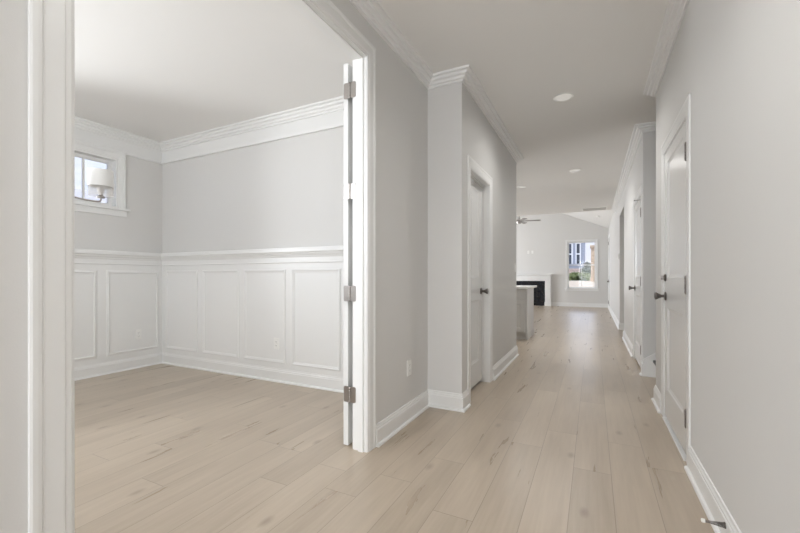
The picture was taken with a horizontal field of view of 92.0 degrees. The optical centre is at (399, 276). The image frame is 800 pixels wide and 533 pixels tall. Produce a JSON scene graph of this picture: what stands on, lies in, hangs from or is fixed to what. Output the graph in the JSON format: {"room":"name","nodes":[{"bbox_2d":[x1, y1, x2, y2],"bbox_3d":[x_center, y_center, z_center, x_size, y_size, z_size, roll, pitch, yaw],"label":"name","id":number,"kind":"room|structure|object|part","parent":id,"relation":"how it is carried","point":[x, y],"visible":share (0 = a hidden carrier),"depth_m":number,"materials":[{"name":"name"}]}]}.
{"room":"home hallway","nodes":[
{"label":"home hallway","id":0,"kind":"room"},
{"bbox_2d":[75,148,161,252],"bbox_3d":[-3.930,-0.288,3.242,0.150,2.757,3.785,0,0,27],"label":"wall","id":1,"kind":"structure","parent":0,"point":[141,230],"depth_m":4.59,"materials":[{"name":"white paint"}]},
{"bbox_2d":[75,270,96,360],"bbox_3d":[-3.462,0.407,3.987,0.012,0.965,0.585,0,0,27],"label":"trim","id":2,"kind":"structure","parent":1,"relation":"attached to","point":[76,271],"depth_m":4.22,"materials":[{"name":"white paint"}]},
{"bbox_2d":[75,141,130,216],"bbox_3d":[-3.423,-1.066,4.205,0.195,0.736,0.810,0,0,27],"label":"window","id":3,"kind":"structure","parent":1,"relation":"in","point":[115,205],"depth_m":4.38,"materials":[{"name":"white paint"}]},
{"bbox_3d":[-3.473,-1.073,4.229,0.035,0.529,0.544,0,0,27],"label":"sash","id":4,"kind":"part","parent":3,"relation":"part of","materials":[{"name":"white paint"}]},
{"bbox_3d":[-3.443,-1.073,4.215,0.150,0.565,0.580,0,0,27],"label":"frame","id":5,"kind":"part","parent":3,"relation":"part of","materials":[{"name":"white paint"}]},
{"bbox_3d":[-3.370,-0.744,4.178,0.075,0.092,0.810,0,0,27],"label":"sill","id":6,"kind":"part","parent":3,"relation":"part of","materials":[{"name":"white paint"}]},
{"bbox_2d":[106,270,158,355],"bbox_3d":[-3.160,0.407,4.590,0.012,0.965,0.585,0,0,27],"label":"trim","id":7,"kind":"structure","parent":1,"relation":"attached to","point":[108,272],"depth_m":4.45,"materials":[{"name":"white paint"}]},
{"bbox_2d":[135,329,141,339],"bbox_3d":[-3.140,0.690,4.633,0.009,0.118,0.072,0,0,27],"label":"wall outlet","id":8,"kind":"object","parent":1,"relation":"attached to","point":[138,333],"visible":1,"depth_m":4.63,"materials":[{"name":"white plastic"}]},
{"bbox_2d":[75,262,343,377],"bbox_3d":[-2.249,0.400,2.486,3.533,1.130,3.635,0,0,27],"label":"wainscoting","id":9,"kind":"structure","parent":1,"relation":"attached to","point":[132,295],"depth_m":4.27,"materials":[{"name":"white paint"}]},
{"bbox_2d":[75,245,343,265],"bbox_3d":[-2.249,-0.218,2.486,3.533,0.155,3.635,0,0,27],"label":"trim","id":10,"kind":"structure","parent":1,"relation":"attached to","point":[318,254],"depth_m":4.23,"materials":[{"name":"white paint"}]},
{"bbox_2d":[0,0,427,532],"bbox_3d":[-1.227,-0.288,0.466,0.102,2.757,6.335,0,0,27],"label":"wall","id":11,"kind":"structure","parent":0,"point":[401,98],"depth_m":2.52,"materials":[{"name":"white paint"}]},
{"bbox_2d":[28,0,375,532],"bbox_3d":[-0.591,-0.188,1.744,0.133,2.556,1.702,0,0,27],"label":"double doorway","id":12,"kind":"structure","parent":11,"relation":"in","point":[51,23],"depth_m":1.01,"materials":[{"name":"white paint"}]},
{"bbox_2d":[344,63,355,444],"bbox_3d":[-0.187,-0.146,2.806,0.105,2.448,0.776,0,0,22],"label":"door","id":13,"kind":"structure","parent":12,"relation":"attached to","point":[349,84],"depth_m":2.48,"materials":[{"name":"white paint"}]},
{"bbox_2d":[376,389,429,446],"bbox_3d":[0.050,1.020,2.871,0.031,0.139,0.889,0,0,27],"label":"baseboard","id":14,"kind":"structure","parent":11,"relation":"attached to","point":[392,424],"depth_m":2.78,"materials":[{"name":"white paint"}]},
{"bbox_2d":[407,359,410,375],"bbox_3d":[0.071,0.690,2.938,0.009,0.118,0.072,0,0,27],"label":"wall outlet","id":15,"kind":"object","parent":11,"relation":"attached to","point":[408,361],"visible":1,"depth_m":2.93,"materials":[{"name":"white plastic"}]},
{"bbox_2d":[162,82,465,393],"bbox_3d":[-1.298,-0.288,4.106,4.085,2.757,0.115,0,0,27],"label":"wall","id":16,"kind":"structure","parent":0,"point":[289,192],"depth_m":3.83,"materials":[{"name":"white paint"}]},
{"bbox_2d":[166,270,197,351],"bbox_3d":[-2.675,0.409,4.719,0.599,0.974,0.012,0,0,27],"label":"trim","id":17,"kind":"structure","parent":16,"relation":"attached to","point":[192,271],"depth_m":4.69,"materials":[{"name":"white paint"}]},
{"bbox_2d":[75,95,343,164],"bbox_3d":[-2.249,-1.547,2.486,3.533,0.240,3.635,0,0,27],"label":"trim","id":18,"kind":"structure","parent":16,"relation":"attached to","point":[328,114],"depth_m":4.22,"materials":[{"name":"white paint"}]},
{"bbox_2d":[75,352,343,392],"bbox_3d":[-2.249,1.020,2.486,3.533,0.139,3.635,0,0,27],"label":"baseboard","id":19,"kind":"structure","parent":16,"relation":"attached to","point":[311,380],"depth_m":4.25,"materials":[{"name":"white paint"}]},
{"bbox_2d":[202,270,238,357],"bbox_3d":[-2.062,0.409,4.412,0.599,0.974,0.012,0,0,27],"label":"trim","id":20,"kind":"structure","parent":16,"relation":"attached to","point":[236,355],"depth_m":4.34,"materials":[{"name":"white paint"}]},
{"bbox_2d":[244,269,285,363],"bbox_3d":[-1.449,0.409,4.106,0.599,0.974,0.012,0,0,27],"label":"trim","id":21,"kind":"structure","parent":16,"relation":"attached to","point":[283,271],"depth_m":4.04,"materials":[{"name":"white paint"}]},
{"bbox_2d":[274,338,278,349],"bbox_3d":[-1.290,0.695,4.028,0.072,0.118,0.009,0,0,27],"label":"wall outlet","id":22,"kind":"object","parent":16,"relation":"attached to","point":[276,340],"visible":1,"depth_m":4.02,"materials":[{"name":"white plastic"}]},
{"bbox_2d":[292,269,339,370],"bbox_3d":[-0.837,0.409,3.800,0.599,0.974,0.012,0,0,27],"label":"trim","id":23,"kind":"structure","parent":16,"relation":"attached to","point":[293,270],"depth_m":3.78,"materials":[{"name":"white paint"}]},
{"bbox_2d":[428,389,470,412],"bbox_3d":[0.411,1.020,3.259,0.331,0.139,0.190,0,0,27],"label":"baseboard","id":24,"kind":"structure","parent":16,"relation":"attached to","point":[451,401],"depth_m":3.19,"materials":[{"name":"white paint"}]},
{"bbox_2d":[75,0,668,227],"bbox_3d":[1.834,-2.407,5.903,10.400,1.494,19.400,0,0,27],"label":"ceiling","id":25,"kind":"structure","parent":0,"point":[156,70],"depth_m":3.07,"materials":[{"name":"white paint"}]},
{"bbox_2d":[75,168,113,201],"bbox_3d":[-2.236,-1.057,2.460,0.514,1.220,0.514,0,0,12],"label":"chandelier","id":26,"kind":"object","parent":25,"relation":"hanging from","point":[102,179],"visible":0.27,"depth_m":2.56,"materials":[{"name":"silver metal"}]},
{"bbox_3d":[-2.116,-0.529,2.537,0.249,0.056,0.012,0,0,-33],"label":"arm","id":27,"kind":"part","parent":26,"relation":"part of","materials":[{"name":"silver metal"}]},
{"bbox_2d":[96,185,104,198],"bbox_3d":[-2.015,-0.576,2.601,0.048,0.094,0.048,0,0,27],"label":"socket","id":28,"kind":"object","parent":26,"relation":"attached to","point":[100,188],"depth_m":2.59,"materials":[{"name":"grey metal"}]},
{"bbox_3d":[-2.015,-0.662,2.601,0.143,0.110,0.143,0,0,27],"label":"lamp shade","id":29,"kind":"part","parent":26,"relation":"part of","materials":[{"name":"white fabric"}]},
{"bbox_2d":[516,216,540,223],"bbox_3d":[3.863,-2.285,12.409,1.243,1.169,1.242,0,0,27],"label":"ceiling fan","id":30,"kind":"object","parent":25,"relation":"hanging from","point":[519,221],"visible":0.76,"depth_m":12.31,"materials":[{"name":"grey metal"}]},
{"bbox_2d":[553,93,573,101],"bbox_3d":[1.516,-1.663,3.580,0.176,0.007,0.176,0,0,27],"label":"recessed light","id":31,"kind":"object","parent":25,"relation":"in","point":[562,97],"visible":1,"depth_m":3.58,"materials":[{"name":"white plastic"}]},
{"bbox_2d":[569,169,580,171],"bbox_3d":[2.737,-1.663,6.033,0.176,0.007,0.176,0,0,27],"label":"recessed light","id":32,"kind":"object","parent":25,"relation":"in","point":[572,170],"visible":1,"depth_m":6.03,"materials":[{"name":"white plastic"}]},
{"bbox_2d":[581,206,607,210],"bbox_3d":[4.745,-1.661,9.423,0.560,0.012,0.420,0,0,27],"label":"ceiling vent","id":33,"kind":"object","parent":25,"relation":"in","point":[606,207],"visible":1,"depth_m":9.34,"materials":[{"name":"white plastic"}]},
{"bbox_2d":[75,305,714,532],"bbox_3d":[1.845,1.150,5.926,10.400,0.120,19.450,0,0,27],"label":"floor","id":34,"kind":"structure","parent":0,"point":[570,437],"depth_m":2.36,"materials":[{"name":"brown wood"}]},
{"bbox_2d":[516,285,536,339],"bbox_3d":[1.364,0.629,7.714,2.460,0.922,1.180,0,0,27],"label":"kitchen island","id":35,"kind":"object","parent":34,"relation":"on","point":[524,293],"visible":0.27,"depth_m":6.75,"materials":[{"name":"grey paint"}]},
{"bbox_3d":[1.914,0.310,6.836,0.570,0.160,0.020,0,0,27],"label":"drawer","id":36,"kind":"part","parent":35,"relation":"part of","materials":[{"name":"grey paint"}]},
{"bbox_3d":[1.913,0.682,6.833,0.570,0.555,0.026,0,0,27],"label":"cabinet door","id":37,"kind":"part","parent":35,"relation":"part of","materials":[{"name":"grey paint"}]},
{"bbox_2d":[516,285,536,288],"bbox_3d":[1.364,0.186,7.714,2.460,0.037,1.180,0,0,27],"label":"island countertop","id":38,"kind":"structure","parent":35,"relation":"on","point":[517,286],"depth_m":6.83,"materials":[{"name":"white stone"}]},
{"bbox_3d":[2.378,0.647,7.040,0.026,0.885,0.800,0,0,27],"label":"panel","id":39,"kind":"part","parent":35,"relation":"part of","materials":[{"name":"grey paint"}]},
{"bbox_2d":[516,274,551,305],"bbox_3d":[4.781,0.487,14.928,2.060,1.205,0.220,0,0,27],"label":"fireplace","id":40,"kind":"object","parent":34,"relation":"on","point":[542,292],"visible":0.42,"depth_m":14.69,"materials":[{"name":"white paint"}]},
{"bbox_2d":[516,274,551,275],"bbox_3d":[4.781,-0.083,14.928,2.060,0.065,0.220,0,0,27],"label":"mantel shelf","id":41,"kind":"object","parent":40,"relation":"attached to","point":[516,274],"depth_m":14.67,"materials":[{"name":"white paint"}]},
{"bbox_3d":[4.809,0.680,14.984,0.940,0.580,0.005,0,0,27],"label":"firebox glass","id":42,"kind":"part","parent":40,"relation":"part of","materials":[{"name":"black glass"}]},
{"bbox_2d":[642,353,655,377],"bbox_3d":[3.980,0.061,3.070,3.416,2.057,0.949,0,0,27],"label":"baseboard","id":43,"kind":"structure","parent":34,"relation":"on","point":[649,363],"depth_m":4.21,"materials":[{"name":"white paint"}]},
{"bbox_2d":[466,89,515,389],"bbox_3d":[1.038,-0.288,4.339,0.115,2.757,2.390,0,0,27],"label":"wall","id":44,"kind":"structure","parent":0,"point":[484,146],"depth_m":4.36,"materials":[{"name":"white paint"}]},
{"bbox_2d":[467,155,492,402],"bbox_3d":[0.716,0.025,3.706,0.143,2.131,0.882,0,0,27],"label":"door","id":45,"kind":"structure","parent":44,"relation":"in","point":[479,182],"depth_m":3.90,"materials":[{"name":"white paint"}]},
{"bbox_3d":[0.686,0.059,3.721,0.035,2.001,0.684,0,0,27],"label":"panel","id":46,"kind":"part","parent":45,"relation":"part of","materials":[{"name":"white paint"}]},
{"bbox_3d":[0.867,0.145,3.961,0.074,0.068,0.068,0,0,27],"label":"knob","id":47,"kind":"part","parent":45,"relation":"part of","materials":[{"name":"grey metal"}]},
{"bbox_2d":[493,345,518,380],"bbox_3d":[0.760,1.020,5.013,1.276,0.139,1.495,0,0,27],"label":"baseboard","id":48,"kind":"structure","parent":44,"relation":"attached to","point":[503,363],"depth_m":4.58,"materials":[{"name":"white paint"}]},
{"bbox_2d":[516,213,608,305],"bbox_3d":[4.711,-0.997,15.169,6.360,4.174,0.150,0,0,27],"label":"wall","id":49,"kind":"structure","parent":0,"point":[547,237],"depth_m":14.50,"materials":[{"name":"white paint"}]},
{"bbox_2d":[564,239,597,290],"bbox_3d":[6.665,-0.431,14.168,1.150,1.876,0.195,0,0,27],"label":"window","id":50,"kind":"structure","parent":49,"relation":"in","point":[595,288],"depth_m":14.10,"materials":[{"name":"white paint"}]},
{"bbox_3d":[6.638,0.461,14.114,1.150,0.092,0.075,0,0,27],"label":"sill","id":51,"kind":"part","parent":50,"relation":"part of","materials":[{"name":"white paint"}]},
{"bbox_2d":[609,0,799,532],"bbox_3d":[3.245,-0.343,5.254,0.115,2.865,18.900,0,0,27],"label":"wall","id":52,"kind":"structure","parent":0,"point":[738,61],"depth_m":1.48,"materials":[{"name":"white paint"}]},
{"bbox_2d":[349,0,688,162],"bbox_3d":[0.719,-1.628,0.997,5.595,0.078,8.827,0,0,27],"label":"trim","id":53,"kind":"structure","parent":52,"relation":"attached to","point":[371,10],"depth_m":2.92,"materials":[{"name":"white paint"}]},
{"bbox_2d":[552,302,623,329],"bbox_3d":[5.545,1.020,11.074,1.861,0.139,6.755,0,0,19],"label":"baseboard","id":54,"kind":"structure","parent":52,"relation":"attached to","point":[620,326],"depth_m":13.91,"materials":[{"name":"white paint"}]},
{"bbox_2d":[607,233,609,306],"bbox_3d":[6.989,-0.168,12.941,0.108,2.515,1.092,0,0,27],"label":"door","id":55,"kind":"structure","parent":52,"relation":"in","point":[608,281],"depth_m":12.63,"materials":[{"name":"white paint"}]},
{"bbox_3d":[7.009,-0.168,12.931,0.018,2.515,1.092,0,0,27],"label":"casing","id":56,"kind":"part","parent":55,"relation":"part of","materials":[{"name":"white paint"}]},
{"bbox_3d":[7.022,-0.124,12.924,0.035,2.400,0.900,0,0,27],"label":"panel","id":57,"kind":"part","parent":55,"relation":"part of","materials":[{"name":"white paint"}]},
{"bbox_2d":[622,331,632,356],"bbox_3d":[3.981,1.020,5.884,0.931,0.139,1.875,0,0,27],"label":"baseboard","id":58,"kind":"structure","parent":52,"relation":"attached to","point":[625,338],"depth_m":5.83,"materials":[{"name":"white paint"}]},
{"bbox_2d":[611,121,655,211],"bbox_3d":[4.832,-1.628,6.413,2.092,0.078,5.967,0,0,27],"label":"trim","id":59,"kind":"structure","parent":52,"relation":"attached to","point":[639,129],"depth_m":5.05,"materials":[{"name":"white paint"}]},
{"bbox_2d":[628,184,641,367],"bbox_3d":[2.971,0.025,4.770,0.207,2.131,1.022,0,0,27],"label":"door","id":60,"kind":"structure","parent":52,"relation":"in","point":[637,202],"depth_m":4.84,"materials":[{"name":"white paint"}]},
{"bbox_3d":[2.941,0.025,4.785,0.010,2.131,1.022,0,0,27],"label":"casing","id":61,"kind":"part","parent":60,"relation":"part of","materials":[{"name":"white paint"}]},
{"bbox_3d":[2.962,0.059,4.775,0.035,2.001,0.824,0,0,27],"label":"panel","id":62,"kind":"part","parent":60,"relation":"part of","materials":[{"name":"white paint"}]},
{"bbox_2d":[651,385,660,413],"bbox_3d":[2.208,1.020,3.238,0.126,0.139,0.395,0,0,27],"label":"baseboard","id":63,"kind":"structure","parent":52,"relation":"attached to","point":[656,400],"depth_m":3.23,"materials":[{"name":"white paint"}]},
{"bbox_2d":[654,93,690,462],"bbox_3d":[1.896,0.025,2.618,0.206,2.131,0.992,0,0,27],"label":"door","id":64,"kind":"structure","parent":52,"relation":"in","point":[675,295],"depth_m":2.55,"materials":[{"name":"white paint"}]},
{"bbox_3d":[1.989,0.145,2.952,0.074,0.068,0.068,0,0,27],"label":"knob","id":65,"kind":"part","parent":64,"relation":"part of","materials":[{"name":"grey metal"}]},
{"bbox_3d":[1.886,0.059,2.624,0.035,2.001,0.794,0,0,27],"label":"panel","id":66,"kind":"part","parent":64,"relation":"part of","materials":[{"name":"white paint"}]},
{"bbox_2d":[684,445,741,532],"bbox_3d":[0.316,1.020,-0.441,0.031,0.139,5.894,0,0,27],"label":"baseboard","id":67,"kind":"structure","parent":52,"relation":"attached to","point":[711,501],"depth_m":1.79,"materials":[{"name":"white paint"}]},
{"bbox_2d":[701,518,725,528],"bbox_3d":[1.280,1.005,1.579,0.080,0.026,0.026,0,0,27],"label":"door stop","id":68,"kind":"object","parent":52,"relation":"attached to","point":[723,524],"visible":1,"depth_m":1.57,"materials":[{"name":"grey metal"}]},
{"label":"outside","id":69,"kind":"structure","parent":0,"visible":0},
{"bbox_3d":[-21.198,1.565,8.251,34.700,0.250,35.800,0,0,27],"label":"ground","id":70,"kind":"structure","parent":69,"visible":0},
{"bbox_2d":[75,189,106,202],"bbox_3d":[-10.062,-0.635,12.298,8.000,4.250,16.000,0,0,27],"label":"house","id":71,"kind":"structure","parent":70,"relation":"on","point":[90,195],"depth_m":11.86,"materials":[{"name":"grey"}]},
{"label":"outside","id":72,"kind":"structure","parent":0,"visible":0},
{"bbox_2d":[569,280,593,286],"bbox_3d":[23.680,1.115,47.360,60.000,1.950,74.100,0,0,27],"label":"backyard","id":73,"kind":"structure","parent":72,"point":[571,283],"depth_m":20.45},
{"bbox_2d":[569,268,580,272],"bbox_3d":[11.415,-0.200,29.650,6.200,0.860,0.330,0,0,27],"label":"wall","id":74,"kind":"structure","parent":73,"relation":"on","point":[577,269],"depth_m":28.69,"materials":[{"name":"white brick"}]},
{"bbox_2d":[569,243,584,268],"bbox_3d":[12.254,-2.160,35.129,9.100,4.700,9.000,0,0,27],"label":"house","id":75,"kind":"structure","parent":73,"relation":"on","point":[576,250],"depth_m":30.84,"materials":[{"name":"blue"}]},
{"bbox_2d":[569,271,590,280],"bbox_3d":[11.522,0.008,24.995,2.336,0.768,1.227,0,0,27],"label":"hedge","id":76,"kind":"object","parent":73,"relation":"on","point":[574,276],"visible":0.52,"depth_m":24.63,"materials":[{"name":"green plant"}]},
{"bbox_2d":[580,261,590,273],"bbox_3d":[13.292,-0.415,27.442,0.948,1.426,0.925,0,0,-14],"label":"shrub","id":77,"kind":"object","parent":73,"relation":"on","point":[587,269],"visible":0.48,"depth_m":27.19,"materials":[{"name":"green plant"}]},
{"bbox_2d":[585,242,593,262],"bbox_3d":[22.830,-2.560,41.133,6.350,5.500,6.600,0,0,27],"label":"house","id":78,"kind":"structure","parent":73,"relation":"on","point":[587,245],"depth_m":39.54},
{"bbox_2d":[590,245,593,281],"bbox_3d":[11.601,-0.780,22.709,0.760,2.140,0.760,0,0,27],"label":"stone pillar","id":79,"kind":"structure","parent":73,"relation":"on","point":[591,246],"depth_m":22.55,"materials":[{"name":"beige stone"}]}
]}

